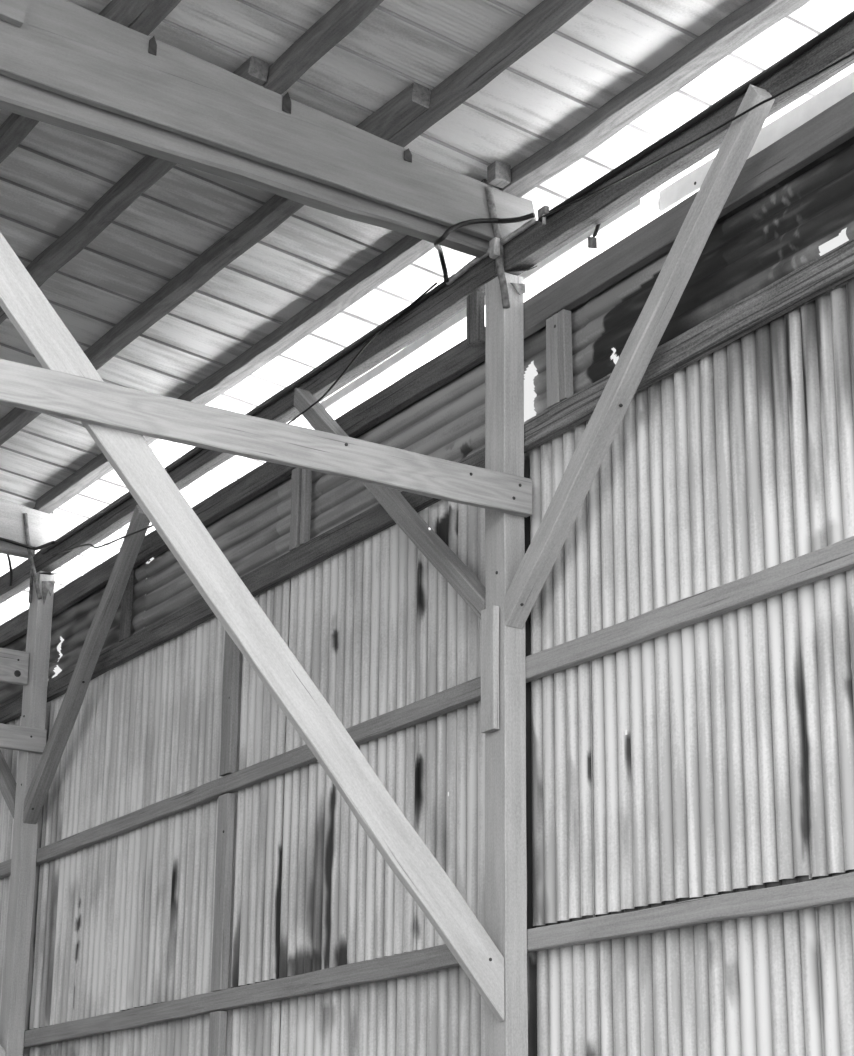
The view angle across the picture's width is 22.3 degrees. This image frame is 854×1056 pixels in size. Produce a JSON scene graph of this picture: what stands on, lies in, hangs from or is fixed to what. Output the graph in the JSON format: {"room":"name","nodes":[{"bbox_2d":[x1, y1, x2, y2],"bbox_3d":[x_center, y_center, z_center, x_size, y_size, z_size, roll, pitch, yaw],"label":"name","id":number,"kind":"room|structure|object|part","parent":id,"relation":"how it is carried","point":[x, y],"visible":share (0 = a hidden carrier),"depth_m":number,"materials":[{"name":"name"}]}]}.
{"room":"barn interior","nodes":[
{"label":"barn interior","id":0,"kind":"room"},
{"bbox_2d":[0,137,853,1055],"bbox_3d":[-1.327,2.844,13.832,0.072,6.544,24.280,12,-22,-30],"label":"wall","id":1,"kind":"structure","parent":0,"point":[732,771],"depth_m":11.10,"materials":[{"name":"grey metal"}]},
{"bbox_2d":[0,609,53,646],"bbox_3d":[-5.373,1.811,20.915,0.069,0.174,9.025,12,-22,-30],"label":"header","id":2,"kind":"object","parent":1,"relation":"attached to","point":[16,627],"visible":0.6,"depth_m":17.87,"materials":[{"name":"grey wood"}]},
{"bbox_2d":[52,326,485,615],"bbox_3d":[-1.234,-0.259,14.630,0.069,0.177,6.575,12,-22,-30],"label":"header","id":3,"kind":"object","parent":1,"relation":"attached to","point":[460,358],"visible":0.67,"depth_m":14.10,"materials":[{"name":"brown wood"}]},
{"bbox_2d":[524,92,853,338],"bbox_3d":[1.491,-1.642,10.500,0.068,0.188,3.690,12,-22,-30],"label":"header","id":4,"kind":"object","parent":1,"relation":"attached to","point":[833,126],"visible":0.88,"depth_m":10.83,"materials":[{"name":"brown wood"}]},
{"bbox_2d":[0,0,853,623],"bbox_3d":[-7.742,-2.928,12.222,15.950,1.981,17.652,12,-22,-30],"label":"ceiling","id":5,"kind":"structure","parent":0,"point":[55,175],"depth_m":12.64,"materials":[{"name":"grey metal"}]},
{"label":"floor","id":6,"kind":"structure","parent":0,"visible":0},
{"bbox_2d":[0,571,57,1055],"bbox_3d":[-3.065,3.542,16.198,0.141,6.705,0.301,12,-22,-30],"label":"timber post","id":7,"kind":"object","parent":6,"relation":"on","point":[34,700],"depth_m":16.54,"materials":[{"name":"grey wood"}]},
{"bbox_2d":[0,1045,5,1055],"bbox_3d":[-4.755,1.769,15.652,3.890,4.322,0.062,12,-21,-30],"label":"diagonal strut","id":8,"kind":"object","parent":7,"relation":"attached to","point":[2,1051],"visible":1,"depth_m":16.00,"materials":[{"name":"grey wood"}]},
{"bbox_2d":[0,750,15,818],"bbox_3d":[-3.714,1.562,17.856,0.112,1.997,2.004,13,-22,-33],"label":"knee brace","id":9,"kind":"object","parent":7,"relation":"attached to","point":[7,781],"visible":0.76,"depth_m":17.00,"materials":[{"name":"grey wood"}]},
{"bbox_2d":[0,647,28,684],"bbox_3d":[-5.504,0.611,15.618,5.586,0.270,0.064,12,-22,-30],"label":"tie beam","id":10,"kind":"structure","parent":7,"relation":"attached to","point":[14,664],"depth_m":16.93,"materials":[{"name":"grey wood"}]},
{"bbox_2d":[0,553,36,603],"bbox_3d":[-4.220,0.859,19.070,0.108,0.185,4.325,12,-22,-30],"label":"beam","id":11,"kind":"structure","parent":7,"relation":"on","point":[21,573],"depth_m":17.66,"materials":[{"name":"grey wood"}]},
{"bbox_2d":[6,554,12,586],"bbox_3d":[-3.398,0.313,17.537,0.034,0.255,0.305,-1,-19,6],"label":"cable","id":12,"kind":"object","parent":11,"relation":"hanging from","point":[8,556],"visible":0.72,"depth_m":17.64,"materials":[{"name":"black rubber"}]},
{"bbox_2d":[0,859,37,878],"bbox_3d":[-5.390,3.724,20.275,0.071,0.120,9.025,12,-22,-30],"label":"wall rail","id":13,"kind":"object","parent":7,"relation":"attached to","point":[5,867],"depth_m":17.07,"materials":[{"name":"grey wood"}]},
{"bbox_2d":[0,723,46,753],"bbox_3d":[-5.386,1.152,15.364,5.722,0.195,0.064,12,-22,-30],"label":"tie beam","id":14,"kind":"structure","parent":7,"relation":"attached to","point":[12,737],"depth_m":16.68,"materials":[{"name":"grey wood"}]},
{"bbox_2d":[0,694,47,723],"bbox_3d":[-5.380,2.481,20.691,0.069,0.160,9.025,12,-22,-30],"label":"wall rail","id":15,"kind":"object","parent":7,"relation":"attached to","point":[10,710],"visible":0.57,"depth_m":17.59,"materials":[{"name":"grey wood"}]},
{"bbox_2d":[28,557,33,602],"bbox_3d":[-3.148,0.363,17.284,0.032,0.481,0.037,12,-22,-30],"label":"strap","id":16,"kind":"object","parent":7,"relation":"attached to","point":[31,576],"visible":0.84,"depth_m":17.23,"materials":[{"name":"grey metal"}]},
{"bbox_2d":[23,513,41,599],"bbox_3d":[-3.123,0.224,17.179,0.202,0.688,0.036,12,-22,-30],"label":"strap","id":17,"kind":"object","parent":7,"relation":"attached to","point":[25,516],"visible":1,"depth_m":17.15,"materials":[{"name":"grey metal"}]},
{"bbox_3d":[-2.986,0.468,17.136,0.135,0.271,0.100,12,-22,-30],"label":"torn bracket","id":18,"kind":"part","parent":7,"relation":"part of","materials":[{"name":"grey wood"}]},
{"bbox_2d":[23,505,149,823],"bbox_3d":[-2.471,0.988,15.939,0.118,2.014,2.317,10,-21,-27],"label":"knee brace","id":19,"kind":"object","parent":7,"relation":"attached to","point":[98,631],"visible":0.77,"depth_m":15.99,"materials":[{"name":"grey wood"}]},
{"bbox_2d":[24,944,459,1047],"bbox_3d":[-1.265,2.950,13.555,0.070,0.127,6.575,12,-22,-30],"label":"wall rail","id":20,"kind":"object","parent":7,"relation":"attached to","point":[435,958],"depth_m":13.14,"materials":[{"name":"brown wood"}]},
{"bbox_2d":[211,793,234,991],"bbox_3d":[-1.301,2.317,13.836,0.061,1.246,0.144,12,-22,-30],"label":"stud","id":21,"kind":"object","parent":20,"relation":"on","point":[226,802],"visible":1,"depth_m":13.80,"materials":[{"name":"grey wood"}]},
{"bbox_2d":[36,676,480,864],"bbox_3d":[-1.252,1.643,13.993,0.071,0.114,6.575,12,-22,-30],"label":"wall rail","id":22,"kind":"object","parent":7,"relation":"attached to","point":[466,693],"depth_m":13.65,"materials":[{"name":"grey wood"}]},
{"bbox_2d":[219,630,239,776],"bbox_3d":[-1.288,1.056,14.258,0.065,1.146,0.144,12,-22,-30],"label":"stud","id":23,"kind":"object","parent":22,"relation":"on","point":[230,685],"visible":0.85,"depth_m":14.18,"materials":[{"name":"grey wood"}]},
{"bbox_2d":[47,448,484,701],"bbox_3d":[-1.240,0.416,14.404,0.067,0.158,6.575,12,-22,-30],"label":"wall rail","id":24,"kind":"object","parent":7,"relation":"attached to","point":[374,520],"visible":0.72,"depth_m":14.00,"materials":[{"name":"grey wood"}]},
{"bbox_2d":[119,569,133,641],"bbox_3d":[-2.214,0.571,15.999,0.057,0.542,0.092,12,-22,-30],"label":"stud","id":25,"kind":"object","parent":24,"relation":"on","point":[127,599],"visible":0.79,"depth_m":15.95,"materials":[{"name":"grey wood"}]},
{"bbox_2d":[289,468,301,550],"bbox_3d":[-0.829,-0.119,13.898,0.060,0.542,0.094,12,-22,-30],"label":"stud","id":26,"kind":"object","parent":24,"relation":"on","point":[296,483],"visible":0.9,"depth_m":13.87,"materials":[{"name":"grey wood"}]},
{"bbox_2d":[300,469,311,544],"bbox_3d":[-0.769,-0.150,13.802,0.056,0.542,0.048,12,-22,-30],"label":"stud","id":27,"kind":"object","parent":24,"relation":"on","point":[306,489],"visible":0.79,"depth_m":13.78,"materials":[{"name":"grey wood"}]},
{"bbox_2d":[36,256,495,572],"bbox_3d":[-1.327,-0.587,14.677,0.111,0.186,6.575,12,-22,-30],"label":"beam","id":28,"kind":"structure","parent":7,"relation":"on","point":[450,300],"depth_m":13.50,"materials":[{"name":"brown wood"}]},
{"bbox_2d":[0,498,68,558],"bbox_3d":[-5.463,-0.758,16.103,6.098,1.060,0.207,12,-22,-30],"label":"rafter","id":29,"kind":"object","parent":28,"relation":"on","point":[44,528],"visible":0.86,"depth_m":17.25,"materials":[{"name":"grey wood"}]},
{"bbox_2d":[0,537,54,550],"bbox_3d":[-3.329,0.094,17.001,0.845,0.123,0.315,2,-19,-5],"label":"cable","id":30,"kind":"object","parent":29,"relation":"attached to","point":[1,538],"visible":1,"depth_m":17.06,"materials":[{"name":"black rubber"}]},
{"bbox_2d":[50,525,152,556],"bbox_3d":[-2.356,0.066,15.918,0.074,0.384,2.403,11,-21,-27],"label":"cable","id":31,"kind":"object","parent":28,"relation":"hanging from","point":[130,534],"visible":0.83,"depth_m":15.81,"materials":[{"name":"black rubber"}]},
{"bbox_2d":[41,274,453,554],"bbox_3d":[-1.441,-0.611,14.724,0.038,0.057,6.051,12,-22,-30],"label":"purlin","id":32,"kind":"object","parent":28,"relation":"attached to","point":[443,284],"visible":0.82,"depth_m":13.84,"materials":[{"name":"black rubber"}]},
{"bbox_2d":[287,282,437,423],"bbox_3d":[-0.497,-0.984,13.089,0.075,0.392,1.883,13,-22,-33],"label":"cable","id":33,"kind":"object","parent":28,"relation":"attached to","point":[436,283],"visible":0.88,"depth_m":12.88,"materials":[{"name":"black rubber"}]},
{"bbox_2d":[467,291,484,346],"bbox_3d":[0.273,-1.167,12.132,0.063,0.292,0.108,12,-22,-30],"label":"block","id":34,"kind":"object","parent":28,"relation":"hanging from","point":[476,300],"visible":1,"depth_m":12.10,"materials":[{"name":"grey wood"}]},
{"bbox_2d":[208,1011,226,1055],"bbox_3d":[-1.321,4.466,13.117,0.063,3.026,0.144,12,-22,-30],"label":"stud","id":35,"kind":"object","parent":6,"relation":"on","point":[218,1019],"visible":1,"depth_m":13.52,"materials":[{"name":"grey wood"}]},
{"bbox_2d":[485,272,527,1055],"bbox_3d":[0.397,1.814,10.941,0.140,6.705,0.197,12,-22,-30],"label":"timber post","id":36,"kind":"object","parent":6,"relation":"on","point":[505,747],"visible":0.79,"depth_m":11.16,"materials":[{"name":"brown wood"}]},
{"bbox_2d":[0,232,503,1021],"bbox_3d":[-1.264,0.029,10.353,3.886,4.323,0.063,12,-22,-30],"label":"diagonal strut","id":37,"kind":"object","parent":36,"relation":"attached to","point":[46,335],"visible":0.97,"depth_m":10.46,"materials":[{"name":"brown wood"}]},
{"bbox_2d":[0,359,531,516],"bbox_3d":[-1.890,-0.662,10.092,5.737,0.214,0.064,12,-22,-30],"label":"tie beam","id":38,"kind":"structure","parent":36,"relation":"attached to","point":[23,386],"depth_m":10.68,"materials":[{"name":"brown wood"}]},
{"bbox_2d":[294,388,485,618],"bbox_3d":[-0.224,-0.177,12.556,0.116,1.996,2.004,13,-22,-33],"label":"knee brace","id":39,"kind":"object","parent":36,"relation":"attached to","point":[449,565],"visible":0.7,"depth_m":12.17,"materials":[{"name":"grey wood"}]},
{"bbox_2d":[481,605,498,733],"bbox_3d":[0.329,0.733,11.256,0.046,0.655,0.126,12,-22,-30],"label":"cleat","id":40,"kind":"object","parent":36,"relation":"attached to","point":[489,616],"visible":1,"depth_m":11.23,"materials":[{"name":"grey wood"}]},
{"bbox_2d":[485,186,509,308],"bbox_3d":[0.387,-1.541,11.900,0.154,0.702,0.045,12,-22,-30],"label":"strap","id":41,"kind":"object","parent":36,"relation":"attached to","point":[489,190],"visible":1,"depth_m":11.87,"materials":[{"name":"grey metal"}]},
{"bbox_2d":[489,237,499,258],"bbox_3d":[0.369,-1.530,11.860,0.038,0.105,0.058,12,-22,-30],"label":"junction box","id":42,"kind":"object","parent":41,"relation":"attached to","point":[494,244],"visible":1,"depth_m":11.84,"materials":[{"name":"metal"}]},
{"bbox_2d":[506,266,536,294],"bbox_3d":[0.525,-1.364,11.840,0.125,0.136,0.160,12,-22,-30],"label":"bracket","id":43,"kind":"object","parent":36,"relation":"attached to","point":[520,288],"visible":1,"depth_m":11.89,"materials":[{"name":"metal"}]},
{"bbox_2d":[505,84,774,628],"bbox_3d":[1.022,-0.780,10.650,0.116,2.068,2.316,10,-21,-27],"label":"knee brace","id":44,"kind":"object","parent":36,"relation":"attached to","point":[621,387],"visible":0.92,"depth_m":10.63,"materials":[{"name":"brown wood"}]},
{"bbox_2d":[495,19,853,276],"bbox_3d":[1.556,-2.026,10.296,0.109,0.187,4.290,12,-21,-30],"label":"beam","id":45,"kind":"structure","parent":36,"relation":"on","point":[539,241],"depth_m":10.79,"materials":[{"name":"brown wood"}]},
{"bbox_2d":[0,0,536,258],"bbox_3d":[-1.975,-2.501,10.803,6.097,1.057,0.205,12,-22,-30],"label":"rafter","id":46,"kind":"object","parent":45,"relation":"on","point":[69,66],"visible":0.99,"depth_m":11.18,"materials":[{"name":"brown wood"}]},
{"bbox_2d":[0,0,27,26],"bbox_3d":[-2.291,-2.623,10.468,0.759,0.211,0.056,12,-22,-30],"label":"plate","id":47,"kind":"object","parent":46,"relation":"attached to","point":[13,12],"visible":1,"depth_m":10.59,"materials":[{"name":"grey wood"}]},
{"bbox_2d":[0,0,152,162],"bbox_3d":[-3.187,-1.792,13.473,0.134,0.141,7.160,12,-22,-30],"label":"purlin","id":48,"kind":"structure","parent":46,"relation":"on","point":[15,128],"depth_m":11.94,"materials":[{"name":"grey wood"}]},
{"bbox_2d":[0,56,268,323],"bbox_3d":[-2.653,-1.508,14.010,0.136,0.138,6.710,12,-21,-30],"label":"purlin","id":49,"kind":"structure","parent":46,"relation":"on","point":[149,169],"depth_m":12.77,"materials":[{"name":"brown wood"}]},
{"bbox_2d":[149,36,156,54],"bbox_3d":[-1.394,-2.457,11.042,0.042,0.109,0.004,12,-22,-30],"label":"metal clip","id":50,"kind":"object","parent":46,"relation":"attached to","point":[152,42],"visible":1,"depth_m":11.04,"materials":[{"name":"metal"}]},
{"bbox_2d":[128,0,180,35],"bbox_3d":[-0.354,-3.123,9.369,0.133,0.140,4.440,12,-22,-30],"label":"purlin","id":51,"kind":"structure","parent":46,"relation":"on","point":[156,11],"depth_m":10.88,"materials":[{"name":"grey wood"}]},
{"bbox_2d":[0,82,430,445],"bbox_3d":[-1.911,-1.334,14.212,0.135,0.140,7.080,12,-22,-30],"label":"purlin","id":52,"kind":"structure","parent":46,"relation":"on","point":[414,99],"depth_m":13.23,"materials":[{"name":"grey wood"}]},
{"bbox_2d":[34,179,491,513],"bbox_3d":[-1.369,-1.026,14.809,0.132,0.137,6.530,12,-22,-30],"label":"purlin","id":53,"kind":"structure","parent":46,"relation":"on","point":[409,249],"depth_m":14.08,"materials":[{"name":"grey wood"}]},
{"bbox_2d":[282,92,290,113],"bbox_3d":[-0.735,-2.238,11.403,0.050,0.123,0.004,12,-22,-30],"label":"metal clip","id":54,"kind":"object","parent":46,"relation":"attached to","point":[286,107],"visible":1,"depth_m":11.40,"materials":[{"name":"metal"}]},
{"bbox_2d":[262,0,383,94],"bbox_3d":[0.298,-2.901,9.725,0.132,0.137,4.440,12,-22,-30],"label":"purlin","id":55,"kind":"structure","parent":46,"relation":"on","point":[344,16],"depth_m":10.97,"materials":[{"name":"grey wood"}]},
{"bbox_2d":[404,148,411,162],"bbox_3d":[-0.103,-2.021,11.748,0.048,0.080,0.004,12,-22,-30],"label":"metal clip","id":56,"kind":"object","parent":46,"relation":"attached to","point":[407,154],"visible":1,"depth_m":11.74,"materials":[{"name":"metal"}]},
{"bbox_2d":[434,213,534,282],"bbox_3d":[0.191,-1.591,11.876,0.385,0.208,0.918,12,-22,-30],"label":"cable","id":57,"kind":"object","parent":46,"relation":"attached to","point":[449,230],"visible":1,"depth_m":11.78,"materials":[{"name":"black rubber"}]},
{"bbox_2d":[387,0,592,147],"bbox_3d":[0.944,-2.678,10.077,0.134,0.138,4.440,12,-21,-30],"label":"roof purlin","id":58,"kind":"structure","parent":46,"relation":"on","point":[548,16],"depth_m":10.96,"materials":[{"name":"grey wood"}]},
{"bbox_2d":[320,195,661,419],"bbox_3d":[0.255,-1.221,12.913,0.206,0.077,3.590,12,-22,-30],"label":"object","id":59,"kind":"object","parent":46,"relation":"attached to","point":[646,209],"visible":0.56,"depth_m":12.81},
{"bbox_2d":[659,71,853,213],"bbox_3d":[2.135,-2.152,10.139,0.046,0.134,3.355,12,-21,-30],"label":"fascia board","id":60,"kind":"object","parent":59,"relation":"attached to","point":[689,184],"visible":0.66,"depth_m":10.72,"materials":[{"name":"wood"}]},
{"bbox_2d":[446,218,535,284],"bbox_3d":[0.347,-1.521,11.999,0.030,0.062,0.862,12,-22,-30],"label":"conduit pipe","id":61,"kind":"object","parent":46,"relation":"attached to","point":[532,221],"visible":0.91,"depth_m":12.00,"materials":[{"name":"metal"}]},
{"bbox_2d":[487,161,510,187],"bbox_3d":[0.398,-1.954,12.002,0.105,0.108,0.084,12,-22,-30],"label":"block","id":62,"kind":"object","parent":46,"relation":"attached to","point":[498,173],"visible":1,"depth_m":11.97,"materials":[{"name":"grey wood"}]},
{"bbox_2d":[492,0,810,197],"bbox_3d":[1.588,-2.460,10.417,0.146,0.138,4.420,12,-21,-30],"label":"roof purlin","id":63,"kind":"structure","parent":46,"relation":"on","point":[754,17],"depth_m":11.03,"materials":[{"name":"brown wood"}]},
{"bbox_2d":[538,205,548,224],"bbox_3d":[0.617,-1.652,11.536,0.034,0.110,0.070,12,-22,-30],"label":"clamp","id":64,"kind":"object","parent":45,"relation":"attached to","point":[544,210],"visible":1,"depth_m":11.52,"materials":[{"name":"metal"}]},
{"bbox_2d":[538,52,853,219],"bbox_3d":[1.387,-1.930,10.207,0.053,0.310,3.177,11,-21,-29],"label":"cable","id":65,"kind":"object","parent":64,"relation":"hanging from","point":[852,53],"visible":1,"depth_m":10.26,"materials":[{"name":"black rubber"}]},
{"bbox_2d":[588,224,600,248],"bbox_3d":[0.875,-1.514,11.350,0.005,0.135,0.110,12,-22,-30],"label":"hanger","id":66,"kind":"object","parent":45,"relation":"hanging from","point":[592,241],"visible":1,"depth_m":11.35,"materials":[{"name":"metal"}]},
{"bbox_3d":[0.866,-1.493,11.359,0.005,0.100,0.075,12,-22,-30],"label":"hanger plate","id":67,"kind":"part","parent":66,"relation":"part of","materials":[{"name":"grey metal"}]},
{"bbox_2d":[539,11,853,221],"bbox_3d":[1.464,-2.066,10.323,0.037,0.054,3.210,12,-22,-30],"label":"cable","id":68,"kind":"object","parent":45,"relation":"attached to","point":[850,16],"visible":0.98,"depth_m":10.45,"materials":[{"name":"black rubber"}]},
{"bbox_2d":[524,238,853,452],"bbox_3d":[1.484,-0.987,10.280,0.067,0.157,3.690,12,-22,-30],"label":"wall rail","id":69,"kind":"object","parent":36,"relation":"attached to","point":[835,267],"visible":0.84,"depth_m":10.37,"materials":[{"name":"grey wood"}]},
{"bbox_2d":[546,313,560,407],"bbox_3d":[0.687,-0.889,11.592,0.062,0.510,0.113,12,-22,-30],"label":"stud","id":70,"kind":"object","parent":69,"relation":"on","point":[552,354],"visible":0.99,"depth_m":11.57,"materials":[{"name":"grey wood"}]},
{"bbox_2d":[558,309,572,400],"bbox_3d":[0.736,-0.914,11.520,0.060,0.507,0.061,12,-22,-30],"label":"stud","id":71,"kind":"object","parent":69,"relation":"on","point":[564,316],"visible":1,"depth_m":11.50,"materials":[{"name":"grey wood"}]},
{"bbox_2d":[526,536,853,682],"bbox_3d":[1.473,0.278,9.858,0.067,0.125,3.690,12,-21,-30],"label":"wall rail","id":72,"kind":"object","parent":36,"relation":"attached to","point":[838,557],"depth_m":10.13,"materials":[{"name":"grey wood"}]},
{"bbox_2d":[527,872,853,952],"bbox_3d":[1.460,1.619,9.409,0.068,0.114,3.690,12,-21,-30],"label":"wall rail","id":73,"kind":"object","parent":36,"relation":"attached to","point":[840,888],"depth_m":9.73,"materials":[{"name":"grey wood"}]}
]}

